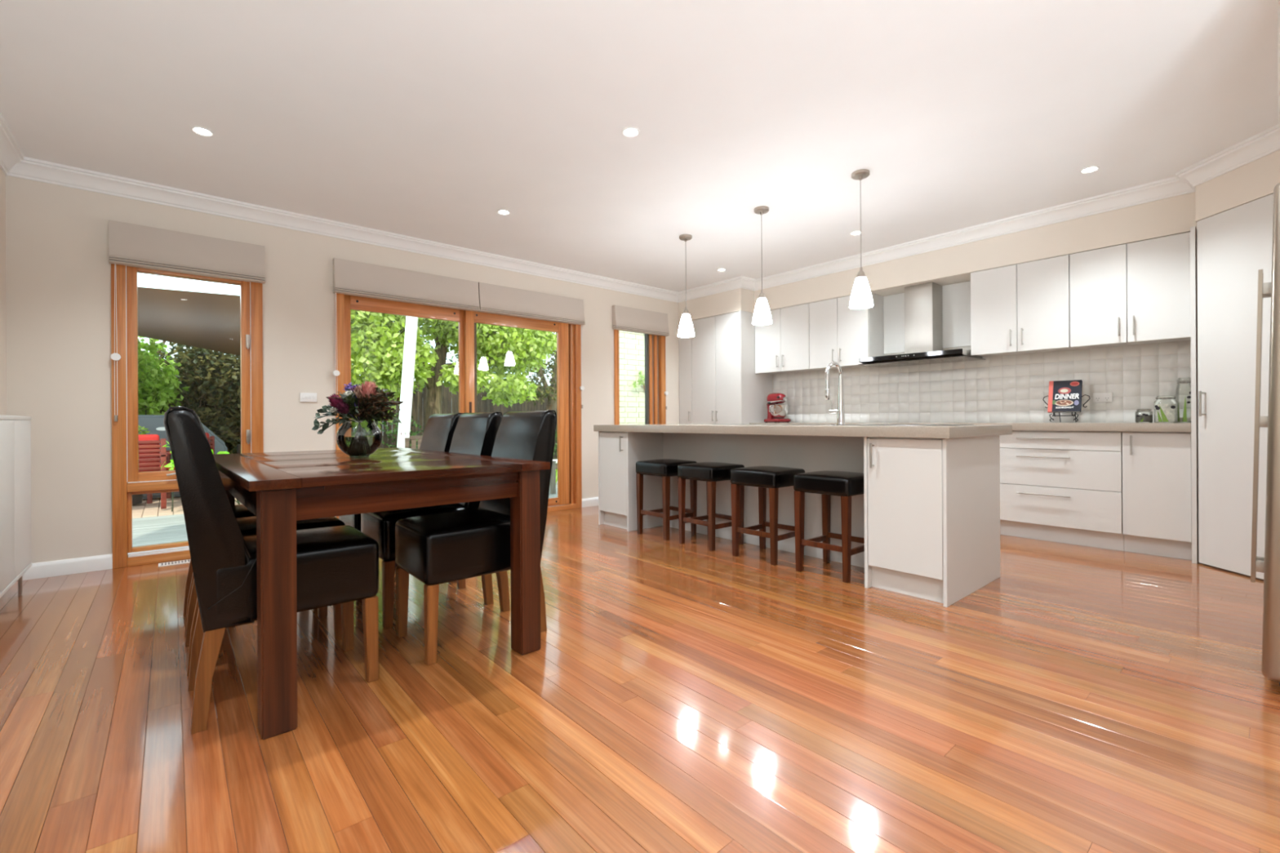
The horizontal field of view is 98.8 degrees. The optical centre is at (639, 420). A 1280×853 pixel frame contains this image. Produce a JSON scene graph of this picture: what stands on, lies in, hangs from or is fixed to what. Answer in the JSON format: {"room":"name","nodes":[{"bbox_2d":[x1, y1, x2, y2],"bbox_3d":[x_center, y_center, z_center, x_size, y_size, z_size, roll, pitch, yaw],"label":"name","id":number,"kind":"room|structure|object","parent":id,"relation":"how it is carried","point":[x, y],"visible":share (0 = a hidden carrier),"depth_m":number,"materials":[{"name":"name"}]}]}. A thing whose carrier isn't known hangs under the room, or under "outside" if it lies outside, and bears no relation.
{"room":"dining room","nodes":[
{"label":"dining room","id":0,"kind":"room"},
{"bbox_2d":[0,168,6,415],"bbox_3d":[-0.077,-0.272,-1.158,0.130,2.645,11.600,0,0,-41],"label":"wall","id":1,"kind":"structure","parent":0,"point":[2,178],"depth_m":3.23,"materials":[{"name":"paint"}]},
{"bbox_2d":[0,0,1279,302],"bbox_3d":[2.163,-1.554,0.853,5.901,0.105,11.470,0,0,-41],"label":"trim","id":2,"kind":"structure","parent":1,"relation":"attached to","point":[13,162],"depth_m":4.13,"materials":[{"name":"white paint"}]},
{"bbox_2d":[132,493,142,504],"bbox_3d":[-6.528,0.705,6.979,0.380,0.720,0.380,0,0,-41],"label":"pot","id":3,"kind":"object","parent":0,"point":[136,499],"depth_m":6.96,"materials":[{"name":"grey ceramic"}]},
{"bbox_2d":[4,175,679,563],"bbox_3d":[-1.472,-0.265,5.370,6.506,2.645,0.130,0,0,-41],"label":"wall","id":4,"kind":"structure","parent":0,"point":[58,268],"depth_m":3.56,"materials":[{"name":"paint"}]},
{"bbox_2d":[22,554,112,580],"bbox_3d":[0.109,0.902,-0.918,0.456,0.094,11.470,0,0,-41],"label":"baseboard","id":5,"kind":"structure","parent":4,"relation":"attached to","point":[93,563],"depth_m":3.44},
{"bbox_2d":[111,263,263,568],"bbox_3d":[-3.156,-0.083,3.867,0.818,2.100,0.161,0,0,-41],"label":"window","id":6,"kind":"structure","parent":4,"relation":"in","point":[127,481],"depth_m":3.65,"materials":[{"name":"brown wood"}]},
{"bbox_2d":[108,219,265,421],"bbox_3d":[-3.117,-0.644,3.821,0.838,1.302,0.084,0,0,-41],"label":"blind","id":7,"kind":"object","parent":6,"relation":"attached to","point":[131,245],"visible":1,"depth_m":3.77,"materials":[{"name":"fabric"}]},
{"bbox_2d":[299,392,316,402],"bbox_3d":[-2.603,-0.178,4.306,0.116,0.072,0.014,0,0,-41],"label":"light switch","id":8,"kind":"object","parent":4,"relation":"attached to","point":[304,397],"visible":1,"depth_m":4.30,"materials":[{"name":"white plastic"}]},
{"bbox_2d":[332,257,479,376],"bbox_3d":[-1.993,-0.710,4.784,1.224,1.182,0.084,0,0,-41],"label":"blind","id":9,"kind":"object","parent":4,"relation":"attached to","point":[350,277],"visible":0.86,"depth_m":4.72,"materials":[{"name":"fabric"}]},
{"bbox_2d":[334,293,582,518],"bbox_3d":[-1.587,-0.091,5.245,2.385,2.100,0.130,0,0,-41],"label":"door","id":10,"kind":"structure","parent":4,"relation":"in","point":[568,335],"depth_m":5.40,"materials":[{"name":"brown wood"}]},
{"bbox_2d":[477,282,585,408],"bbox_3d":[-1.067,-0.715,5.577,1.202,1.182,0.084,0,0,-41],"label":"blind","id":11,"kind":"object","parent":4,"relation":"attached to","point":[493,299],"visible":0.94,"depth_m":5.52,"materials":[{"name":"fabric"}]},
{"bbox_2d":[582,497,598,507],"bbox_3d":[-0.059,0.903,6.477,1.530,0.094,0.018,0,0,-41],"label":"baseboard","id":12,"kind":"structure","parent":4,"relation":"attached to","point":[593,501],"depth_m":6.05,"materials":[{"name":"white wood"}]},
{"bbox_2d":[613,329,666,424],"bbox_3d":[-0.020,-0.300,6.581,0.795,1.700,0.120,0,0,-41],"label":"window","id":13,"kind":"structure","parent":4,"relation":"in","point":[655,345],"depth_m":6.71,"materials":[{"name":"brown wood"}]},
{"bbox_2d":[612,305,669,409],"bbox_3d":[0.027,-0.721,6.514,0.836,1.182,0.084,0,0,-41],"label":"blind","id":14,"kind":"object","parent":13,"relation":"attached to","point":[624,318],"visible":1,"depth_m":6.47,"materials":[{"name":"fabric"}]},
{"bbox_2d":[618,330,644,424],"bbox_3d":[0.191,-0.401,9.343,1.750,3.300,0.141,0,0,-41],"label":"brick wall","id":15,"kind":"structure","parent":0,"point":[631,344],"depth_m":8.97,"materials":[{"name":"white brick"}]},
{"bbox_2d":[632,370,644,390],"bbox_3d":[0.062,-0.634,9.028,0.179,0.367,0.462,0,0,31],"label":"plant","id":16,"kind":"object","parent":15,"relation":"attached to","point":[640,380],"visible":0.43,"depth_m":8.98,"materials":[{"name":"plant"}]},
{"bbox_2d":[0,0,1278,292],"bbox_3d":[2.294,-1.667,0.965,6.506,0.120,11.730,0,0,-41],"label":"ceiling","id":17,"kind":"structure","parent":0,"point":[428,120],"depth_m":2.80,"materials":[{"name":"paint"}]},
{"bbox_2d":[191,126,213,136],"bbox_3d":[-2.394,-1.578,3.000,0.096,0.006,0.096,0,0,-41],"label":"recessed light","id":18,"kind":"object","parent":17,"relation":"in","point":[198,130],"visible":1,"depth_m":3.00,"materials":[{"name":"white"}]},
{"bbox_2d":[497,209,510,214],"bbox_3d":[-1.040,-1.586,4.186,0.096,0.006,0.096,0,0,-41],"label":"recessed light","id":19,"kind":"object","parent":17,"relation":"in","point":[500,211],"visible":1,"depth_m":4.18,"materials":[{"name":"white"}]},
{"bbox_2d":[622,127,639,137],"bbox_3d":[-0.051,-1.591,3.032,0.096,0.006,0.096,0,0,-41],"label":"recessed light","id":20,"kind":"object","parent":17,"relation":"in","point":[628,131],"visible":1,"depth_m":3.03,"materials":[{"name":"white"}]},
{"bbox_2d":[677,234,694,337],"bbox_3d":[0.398,-1.162,4.762,0.146,0.868,0.146,0,0,-41],"label":"pendant light","id":21,"kind":"object","parent":17,"relation":"hanging from","point":[686,329],"visible":1,"depth_m":4.72,"materials":[{"name":"white glass"}]},
{"bbox_2d":[716,268,725,271],"bbox_3d":[0.867,-1.596,5.833,0.096,0.006,0.096,0,0,-41],"label":"recessed light","id":22,"kind":"object","parent":17,"relation":"in","point":[718,269],"visible":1,"depth_m":5.83,"materials":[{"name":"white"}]},
{"bbox_2d":[752,205,772,324],"bbox_3d":[0.922,-1.165,4.150,0.146,0.868,0.146,0,0,-41],"label":"pendant light","id":23,"kind":"object","parent":17,"relation":"hanging from","point":[762,315],"visible":1,"depth_m":4.11,"materials":[{"name":"white glass"}]},
{"bbox_2d":[849,231,862,235],"bbox_3d":[1.851,-1.601,4.700,0.096,0.006,0.096,0,0,-41],"label":"recessed light","id":24,"kind":"object","parent":17,"relation":"in","point":[855,233],"visible":0.95,"depth_m":4.70,"materials":[{"name":"white"}]},
{"bbox_2d":[848,168,873,309],"bbox_3d":[1.432,-1.168,3.555,0.146,0.868,0.146,0,0,-41],"label":"pendant light","id":25,"kind":"object","parent":17,"relation":"hanging from","point":[861,296],"visible":1,"depth_m":3.52,"materials":[{"name":"white glass"}]},
{"bbox_2d":[1080,165,1099,173],"bbox_3d":[2.887,-1.607,3.521,0.096,0.006,0.096,0,0,-41],"label":"recessed light","id":26,"kind":"object","parent":17,"relation":"in","point":[1091,169],"visible":1,"depth_m":3.52,"materials":[{"name":"white"}]},
{"bbox_2d":[0,505,1279,852],"bbox_3d":[2.308,0.998,0.965,6.506,0.120,11.730,0,0,-41],"label":"floor","id":27,"kind":"structure","parent":0,"point":[675,696],"depth_m":1.75,"materials":[{"name":"brown wood"}]},
{"bbox_2d":[0,414,31,598],"bbox_3d":[-3.077,0.472,2.563,0.146,0.990,1.304,0,0,-41],"label":"sideboard","id":28,"kind":"object","parent":27,"relation":"on","point":[15,531],"visible":1,"depth_m":2.78,"materials":[{"name":"white wood"}]},
{"bbox_2d":[158,559,190,566],"bbox_3d":[-3.093,0.964,3.748,0.300,0.004,0.100,0,0,-41],"label":"floor vent","id":29,"kind":"object","parent":27,"relation":"in","point":[181,562],"visible":0.61,"depth_m":3.70,"materials":[{"name":"white plastic"}]},
{"bbox_2d":[182,504,317,637],"bbox_3d":[-1.958,0.461,2.725,0.601,0.999,0.415,0,0,-41],"label":"dining chair","id":30,"kind":"object","parent":27,"relation":"on","point":[239,510],"visible":0.04,"depth_m":2.66,"materials":[{"name":"black leather"}]},
{"bbox_2d":[185,515,345,675],"bbox_3d":[-1.642,0.459,2.357,0.601,0.999,0.415,0,0,-41],"label":"dining chair","id":31,"kind":"object","parent":27,"relation":"on","point":[247,525],"visible":0.14,"depth_m":2.33,"materials":[{"name":"black leather"}]},
{"bbox_2d":[163,406,378,734],"bbox_3d":[-1.314,0.457,1.974,0.601,0.999,0.415,0,0,-41],"label":"dining chair","id":32,"kind":"object","parent":27,"relation":"on","point":[336,565],"visible":0.95,"depth_m":1.73,"materials":[{"name":"black leather"}]},
{"bbox_2d":[213,447,550,739],"bbox_3d":[-1.352,0.568,2.606,1.024,0.778,1.800,0,0,-42],"label":"dining table","id":33,"kind":"object","parent":27,"relation":"on","point":[282,489],"visible":0.88,"depth_m":1.92,"materials":[{"name":"brown wood"}]},
{"bbox_2d":[335,420,382,457],"bbox_3d":[-1.358,0.089,2.655,0.200,0.177,0.200,0,0,-41],"label":"glass vase","id":34,"kind":"object","parent":33,"relation":"on","point":[352,446],"visible":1,"depth_m":2.61,"materials":[{"name":"clear glass"}]},
{"bbox_2d":[311,380,403,436],"bbox_3d":[-1.359,-0.015,2.645,0.451,0.349,0.290,0,0,-3],"label":"flower bouquet","id":35,"kind":"object","parent":34,"relation":"in","point":[366,402],"visible":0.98,"depth_m":2.61,"materials":[{"name":"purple plant"}]},
{"bbox_2d":[338,413,462,602],"bbox_3d":[-1.389,0.458,3.213,0.601,0.999,0.415,0,0,-41],"label":"dining chair","id":36,"kind":"object","parent":27,"relation":"on","point":[439,430],"visible":0.16,"depth_m":3.25,"materials":[{"name":"black leather"}]},
{"bbox_2d":[360,411,502,629],"bbox_3d":[-1.073,0.456,2.844,0.601,0.999,0.415,0,0,-41],"label":"dining chair","id":37,"kind":"object","parent":27,"relation":"on","point":[474,433],"visible":0.42,"depth_m":2.73,"materials":[{"name":"black leather"}]},
{"bbox_2d":[395,409,557,665],"bbox_3d":[-0.733,0.454,2.471,0.601,0.999,0.415,0,0,-41],"label":"dining chair","id":38,"kind":"object","parent":27,"relation":"on","point":[435,549],"visible":0.78,"depth_m":2.33,"materials":[{"name":"black leather"}]},
{"bbox_2d":[598,431,662,531],"bbox_3d":[0.053,0.525,5.088,0.843,0.849,0.429,0,0,-41],"label":"base cabinet","id":39,"kind":"object","parent":27,"relation":"on","point":[619,452],"visible":0.7,"depth_m":4.82,"materials":[{"name":"laminate"}]},
{"bbox_2d":[635,458,697,540],"bbox_3d":[0.222,0.638,4.572,0.376,0.622,0.376,0,0,-41],"label":"bar stool","id":40,"kind":"object","parent":27,"relation":"on","point":[665,468],"visible":0.81,"depth_m":4.49,"materials":[{"name":"black leather"}]},
{"bbox_2d":[679,323,692,424],"bbox_3d":[0.778,-0.146,7.062,0.618,2.183,0.217,0,0,-41],"label":"tall cabinet","id":41,"kind":"object","parent":27,"relation":"on","point":[685,343],"visible":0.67,"depth_m":6.88,"materials":[{"name":"laminate"}]},
{"bbox_2d":[677,462,744,551],"bbox_3d":[0.545,0.636,4.210,0.376,0.622,0.376,0,0,-39],"label":"bar stool","id":42,"kind":"object","parent":27,"relation":"on","point":[711,473],"visible":0.84,"depth_m":4.10,"materials":[{"name":"brown wood"}]},
{"bbox_2d":[691,310,772,424],"bbox_3d":[1.105,-0.148,6.681,0.618,2.184,0.778,0,0,-41],"label":"tall cabinet","id":43,"kind":"object","parent":27,"relation":"on","point":[726,388],"visible":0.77,"depth_m":6.41,"materials":[{"name":"laminate"}]},
{"bbox_2d":[678,288,754,323],"bbox_3d":[1.039,-1.421,6.779,0.590,0.360,1.005,0,0,-41],"label":"trim","id":44,"kind":"structure","parent":43,"relation":"on","point":[738,300],"depth_m":6.45,"materials":[{"name":"paint"}]},
{"bbox_2d":[662,432,864,567],"bbox_3d":[1.035,0.520,4.269,0.407,0.849,2.089,0,0,-41],"label":"panel","id":45,"kind":"object","parent":27,"relation":"on","point":[807,453],"visible":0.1,"depth_m":4.00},
{"bbox_2d":[593,423,1012,438],"bbox_3d":[0.925,0.066,4.172,0.977,0.058,3.006,0,0,-41],"label":"benchtop","id":46,"kind":"object","parent":45,"relation":"on","point":[957,431],"visible":0.98,"depth_m":3.27,"materials":[{"name":"stone"}]},
{"bbox_2d":[712,423,820,425],"bbox_3d":[1.008,0.034,4.234,0.440,0.004,0.800,0,0,-41],"label":"sink","id":47,"kind":"object","parent":46,"relation":"on","point":[741,424],"visible":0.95,"depth_m":4.13,"materials":[{"name":"metal"}]},
{"bbox_2d":[825,361,845,424],"bbox_3d":[1.392,-0.195,3.988,0.228,0.458,0.116,0,0,-41],"label":"tap","id":48,"kind":"object","parent":46,"relation":"on","point":[840,411],"visible":0.88,"depth_m":4.00,"materials":[{"name":"silver metal"}]},
{"bbox_2d":[730,466,804,565],"bbox_3d":[0.888,0.634,3.810,0.376,0.622,0.376,0,0,-42],"label":"bar stool","id":49,"kind":"object","parent":27,"relation":"on","point":[772,477],"visible":0.89,"depth_m":3.71,"materials":[{"name":"black leather"}]},
{"bbox_2d":[793,471,864,582],"bbox_3d":[1.219,0.632,3.415,0.376,0.622,0.376,0,0,-41],"label":"bar stool","id":50,"kind":"object","parent":27,"relation":"on","point":[846,485],"visible":0.77,"depth_m":3.31,"materials":[{"name":"brown wood"}]},
{"bbox_2d":[863,435,999,607],"bbox_3d":[1.695,0.516,3.172,0.843,0.849,0.432,0,0,-41],"label":"base cabinet","id":51,"kind":"object","parent":27,"relation":"on","point":[932,505],"visible":0.93,"depth_m":2.94,"materials":[{"name":"laminate"}]},
{"bbox_2d":[1000,430,1124,551],"bbox_3d":[3.286,0.507,4.271,0.454,0.850,0.764,0,0,-41],"label":"base cabinet","id":52,"kind":"object","parent":27,"relation":"on","point":[1061,486],"visible":0.81,"depth_m":4.12,"materials":[{"name":"laminate"}]},
{"bbox_2d":[1122,431,1191,559],"bbox_3d":[3.649,0.505,3.849,0.453,0.850,0.346,0,0,-41],"label":"base cabinet","id":53,"kind":"object","parent":27,"relation":"on","point":[1157,477],"visible":0.9,"depth_m":3.73,"materials":[{"name":"laminate"}]},
{"bbox_2d":[1190,226,1199,564],"bbox_3d":[3.764,-0.163,3.705,0.459,2.186,0.024,0,0,-41],"label":"end panel","id":54,"kind":"object","parent":27,"relation":"on","point":[1193,237],"visible":0.7,"depth_m":3.56,"materials":[{"name":"white laminate"}]},
{"bbox_2d":[1250,182,1279,684],"bbox_3d":[2.717,0.066,1.899,0.897,1.744,0.784,0,1,-41],"label":"fridge","id":55,"kind":"object","parent":27,"relation":"on","point":[1269,565],"visible":1,"depth_m":1.87,"materials":[{"name":"metal"}]},
{"bbox_3d":[2.657,0.511,5.034,0.417,0.850,1.208,0,0,-41],"label":"base cabinet","id":56,"kind":"object","parent":27,"relation":"on","visible":0},
{"bbox_2d":[749,422,1191,432],"bbox_3d":[2.588,0.055,5.074,0.442,0.060,3.586,0,0,-41],"label":"countertop","id":57,"kind":"structure","parent":56,"relation":"on","point":[1103,427],"depth_m":3.99,"materials":[{"name":"stone"}]},
{"bbox_2d":[764,392,790,422],"bbox_3d":[1.545,-0.140,6.243,0.256,0.341,0.290,0,0,-27],"label":"stand mixer","id":58,"kind":"object","parent":57,"relation":"on","point":[775,413],"visible":1,"depth_m":6.17,"materials":[{"name":"red plastic"}]},
{"bbox_2d":[768,404,788,418],"bbox_3d":[1.565,-0.093,6.208,0.254,0.158,0.212,0,0,-41],"label":"bowl","id":59,"kind":"object","parent":58,"relation":"on","point":[775,411],"depth_m":6.15,"materials":[{"name":"silver metal"}]},
{"bbox_2d":[831,423,975,426],"bbox_3d":[1.643,0.030,3.462,0.490,0.006,0.690,0,0,-41],"label":"cooktop","id":60,"kind":"object","parent":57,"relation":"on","point":[864,424],"visible":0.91,"depth_m":3.27,"materials":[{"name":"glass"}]},
{"bbox_2d":[1042,394,1090,422],"bbox_3d":[3.337,-0.113,4.301,0.172,0.263,0.303,0,0,-41],"label":"book stand","id":61,"kind":"object","parent":57,"relation":"on","point":[1075,413],"visible":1,"depth_m":4.28,"materials":[{"name":"metal"}]},
{"bbox_2d":[1047,379,1082,413],"bbox_3d":[3.333,-0.186,4.302,0.095,0.253,0.206,0,0,-44],"label":"cookbook","id":62,"kind":"object","parent":61,"relation":"on","point":[1064,396],"visible":1,"depth_m":4.29,"materials":[{"name":"paper"}]},
{"bbox_2d":[1060,389,1068,392],"bbox_3d":[3.330,-0.230,4.304,0.001,0.029,0.050,21,-15,-41],"label":"print","id":63,"kind":"object","parent":62,"relation":"attached to","point":[1062,390],"depth_m":4.30},
{"bbox_2d":[1057,387,1071,394],"bbox_3d":[3.332,-0.230,4.303,0.001,0.054,0.082,21,-15,-41],"label":"bowl","id":64,"kind":"object","parent":62,"relation":"on","point":[1069,390],"depth_m":4.30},
{"bbox_2d":[1134,408,1152,422],"bbox_3d":[3.571,-0.030,3.885,0.095,0.100,0.094,0,0,-41],"label":"storage jar","id":65,"kind":"object","parent":57,"relation":"on","point":[1145,417],"visible":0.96,"depth_m":3.86,"materials":[{"name":"clear glass"}]},
{"bbox_2d":[1154,395,1177,422],"bbox_3d":[3.651,-0.075,3.807,0.121,0.188,0.120,0,0,-41],"label":"storage jar","id":66,"kind":"object","parent":57,"relation":"on","point":[1162,412],"visible":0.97,"depth_m":3.77,"materials":[{"name":"clear glass"}]},
{"bbox_2d":[1175,377,1191,422],"bbox_3d":[3.772,-0.137,3.795,0.091,0.312,0.090,0,0,-41],"label":"storage jar","id":67,"kind":"object","parent":57,"relation":"on","point":[1184,419],"visible":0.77,"depth_m":3.78,"materials":[{"name":"clear glass"}]},
{"bbox_2d":[772,340,1191,422],"bbox_3d":[4.718,-0.298,3.035,0.143,2.645,11.470,0,0,-41],"label":"tile backsplash","id":68,"kind":"structure","parent":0,"point":[1006,388],"depth_m":4.79,"materials":[{"name":"tile"}]},
{"bbox_2d":[755,303,822,373],"bbox_3d":[1.682,-0.893,6.194,0.377,0.702,0.709,0,0,-41],"label":"upper cabinet","id":69,"kind":"object","parent":68,"relation":"attached to","point":[782,345],"visible":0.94,"depth_m":6.07,"materials":[{"name":"laminate"}]},
{"bbox_2d":[808,293,884,369],"bbox_3d":[2.125,-0.895,5.676,0.377,0.702,0.649,0,0,-41],"label":"upper cabinet","id":70,"kind":"object","parent":68,"relation":"attached to","point":[842,335],"visible":0.79,"depth_m":5.53,"materials":[{"name":"laminate"}]},
{"bbox_2d":[857,282,985,368],"bbox_3d":[2.570,-0.890,5.056,0.491,0.716,0.940,0,0,-41],"label":"range hood","id":71,"kind":"object","parent":68,"relation":"attached to","point":[923,303],"visible":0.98,"depth_m":5.02,"materials":[{"name":"metal"}]},
{"bbox_2d":[883,280,970,354],"bbox_3d":[2.753,-0.958,5.197,0.020,0.583,0.891,0,0,-41],"label":"panel","id":72,"kind":"object","parent":68,"relation":"attached to","point":[956,297],"visible":0.42,"depth_m":5.07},
{"bbox_2d":[754,191,1196,310],"bbox_3d":[2.634,-1.430,5.105,0.345,0.358,3.613,0,0,-41],"label":"wall","id":73,"kind":"structure","parent":68,"relation":"attached to","point":[1173,215],"depth_m":4.46,"materials":[{"name":"paint"}]},
{"bbox_2d":[970,254,1079,356],"bbox_3d":[3.138,-0.901,4.494,0.377,0.702,0.672,0,0,-41],"label":"upper cabinet","id":74,"kind":"object","parent":68,"relation":"attached to","point":[1024,308],"visible":1,"depth_m":4.38,"materials":[{"name":"laminate"}]},
{"bbox_2d":[1093,392,1112,402],"bbox_3d":[3.580,-0.174,4.243,0.013,0.072,0.116,0,0,-41],"label":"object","id":75,"kind":"object","parent":68,"relation":"attached to","point":[1100,397],"visible":1,"depth_m":4.24,"materials":[{"name":"white plastic"}]},
{"bbox_2d":[1069,231,1191,349],"bbox_3d":[3.570,-0.903,3.990,0.377,0.702,0.651,0,0,-41],"label":"upper cabinet","id":76,"kind":"object","parent":68,"relation":"attached to","point":[1138,292],"visible":0.92,"depth_m":3.87,"materials":[{"name":"laminate"}]},
{"bbox_2d":[1195,150,1279,222],"bbox_3d":[3.691,-1.450,3.398,0.300,0.330,1.016,0,0,22],"label":"wall","id":77,"kind":"structure","parent":0,"point":[1258,179],"depth_m":3.28,"materials":[{"name":"paint"}]},
{"bbox_2d":[1196,193,1273,579],"bbox_3d":[3.584,-0.181,3.252,0.061,2.200,0.572,0,0,2],"label":"door","id":78,"kind":"structure","parent":77,"relation":"in","point":[1233,244],"depth_m":3.33,"materials":[{"name":"paint"}]},
{"label":"outside","id":79,"kind":"structure","parent":0,"visible":0},
{"bbox_2d":[128,480,557,554],"bbox_3d":[-2.371,1.143,6.618,9.400,0.200,2.944,0,0,-41],"label":"deck","id":80,"kind":"object","parent":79,"point":[149,531],"depth_m":5.22,"materials":[{"name":"grey wood"}]},
{"bbox_2d":[396,315,417,448],"bbox_3d":[-3.292,-0.427,7.740,0.340,2.950,0.128,0,0,-41],"label":"post","id":81,"kind":"object","parent":80,"relation":"on","point":[411,327],"visible":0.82,"depth_m":7.70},
{"bbox_2d":[404,435,422,448],"bbox_3d":[-2.790,0.623,7.291,0.620,0.845,0.590,0,0,-21],"label":"armchair","id":82,"kind":"object","parent":80,"relation":"on","point":[413,438],"visible":0.12,"depth_m":6.96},
{"bbox_2d":[550,460,555,493],"bbox_3d":[-1.435,0.807,7.721,0.380,0.462,0.340,0,0,-41],"label":"stool","id":83,"kind":"object","parent":80,"relation":"on","point":[553,479],"visible":0.13,"depth_m":7.70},
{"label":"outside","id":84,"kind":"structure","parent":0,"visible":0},
{"bbox_3d":[-7.960,1.303,16.218,27.000,0.280,13.000,0,0,-41],"label":"soil","id":85,"kind":"object","parent":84,"visible":0},
{"bbox_2d":[137,336,189,414],"bbox_3d":[-8.190,-0.145,7.997,2.422,2.881,1.463,0,0,-26],"label":"tree","id":86,"kind":"object","parent":85,"relation":"on","point":[150,381],"visible":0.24,"depth_m":8.36,"materials":[{"name":"green plant"}]},
{"bbox_2d":[142,342,240,453],"bbox_3d":[-8.157,-0.252,9.162,5.342,2.897,1.658,0,0,-33],"label":"hedge","id":87,"kind":"object","parent":85,"relation":"on","point":[212,380],"visible":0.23,"depth_m":9.22,"materials":[{"name":"green plant"}]},
{"bbox_2d":[216,382,557,458],"bbox_3d":[-6.496,0.110,12.964,15.200,2.170,0.176,0,0,-41],"label":"fence","id":88,"kind":"object","parent":85,"relation":"on","point":[450,402],"visible":0.02,"depth_m":14.18,"materials":[{"name":"brown wood"}]},
{"bbox_2d":[351,333,557,456],"bbox_3d":[-4.308,-0.884,13.288,8.327,4.449,1.836,0,0,-45],"label":"hedge","id":89,"kind":"object","parent":85,"relation":"on","point":[415,424],"visible":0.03,"depth_m":12.22,"materials":[{"name":"green plant"}]},
{"bbox_2d":[476,332,556,413],"bbox_3d":[-2.658,-0.888,13.998,3.804,4.334,2.007,0,0,-41],"label":"tree","id":90,"kind":"object","parent":85,"relation":"on","point":[550,393],"visible":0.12,"depth_m":13.92,"materials":[{"name":"green plant"}]},
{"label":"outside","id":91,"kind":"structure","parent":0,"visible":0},
{"bbox_3d":[-3.583,1.284,18.025,14.000,0.370,15.950,0,0,-41],"label":"lawn","id":92,"kind":"structure","parent":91,"visible":0},
{"bbox_2d":[351,310,556,434],"bbox_3d":[-3.633,-1.330,9.973,4.484,5.105,2.467,0,0,-37],"label":"tree","id":93,"kind":"object","parent":92,"relation":"on","point":[377,345],"visible":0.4,"depth_m":9.60,"materials":[{"name":"green plant"}]},
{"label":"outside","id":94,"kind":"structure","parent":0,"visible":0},
{"bbox_2d":[132,496,242,518],"bbox_3d":[-7.128,1.137,7.405,5.200,0.104,4.470,0,0,-41],"label":"paving","id":95,"kind":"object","parent":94,"point":[143,509],"visible":0.14,"depth_m":6.70,"materials":[{"name":"ceramic"}]},
{"bbox_2d":[132,425,150,504],"bbox_3d":[-6.545,0.547,6.970,0.397,1.036,0.431,0,0,25],"label":"potted shrub","id":96,"kind":"object","parent":95,"relation":"on","point":[136,499],"visible":0.09,"depth_m":7.00,"materials":[{"name":"green plant"}]},
{"bbox_2d":[138,434,167,509],"bbox_3d":[-6.073,0.618,6.593,0.590,0.890,0.560,0,0,-41],"label":"outdoor chair","id":97,"kind":"object","parent":95,"relation":"on","point":[149,459],"visible":0.43,"depth_m":6.50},
{"bbox_2d":[138,434,159,471],"bbox_3d":[-5.942,0.397,6.439,0.450,0.450,0.086,0,0,-41],"label":"cushion","id":98,"kind":"object","parent":97,"relation":"on","point":[148,444],"depth_m":6.48,"materials":[{"name":"red fabric"}]},
{"bbox_2d":[160,440,174,511],"bbox_3d":[-5.371,0.634,6.324,0.238,0.851,0.218,0,0,-41],"label":"leafy plant","id":99,"kind":"object","parent":95,"relation":"on","point":[171,460],"visible":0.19,"depth_m":6.34,"materials":[{"name":"green plant"}]},
{"bbox_2d":[146,432,214,503],"bbox_3d":[-6.129,0.618,7.328,0.560,0.890,0.590,0,0,-21],"label":"outdoor chair","id":100,"kind":"object","parent":95,"relation":"on","point":[149,496],"visible":0.15,"depth_m":7.47,"materials":[{"name":"red wood"}]},
{"bbox_2d":[137,414,227,498],"bbox_3d":[-7.000,0.498,7.560,2.098,1.140,0.706,0,0,-41],"label":"fence","id":101,"kind":"object","parent":95,"relation":"on","point":[154,423],"visible":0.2,"depth_m":7.49,"materials":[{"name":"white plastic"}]},
{"bbox_2d":[164,448,239,504],"bbox_3d":[-5.142,0.700,6.726,1.066,0.724,0.437,0,0,-41],"label":"leafy plant","id":102,"kind":"object","parent":95,"relation":"on","point":[168,465],"visible":0.02,"depth_m":6.66,"materials":[{"name":"green plant"}]},
{"bbox_2d":[236,444,240,453],"bbox_3d":[-5.398,0.759,8.573,1.450,0.800,0.150,0,0,-41],"label":"edging","id":103,"kind":"object","parent":95,"relation":"on","point":[238,446],"visible":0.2,"depth_m":8.06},
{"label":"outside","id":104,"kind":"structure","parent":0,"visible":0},
{"bbox_2d":[137,286,239,355],"bbox_3d":[-6.641,-1.284,7.010,4.481,0.724,3.342,0,0,-41],"label":"shade sail","id":105,"kind":"object","parent":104,"point":[207,321],"visible":0.25,"depth_m":7.04,"materials":[{"name":"fabric"}]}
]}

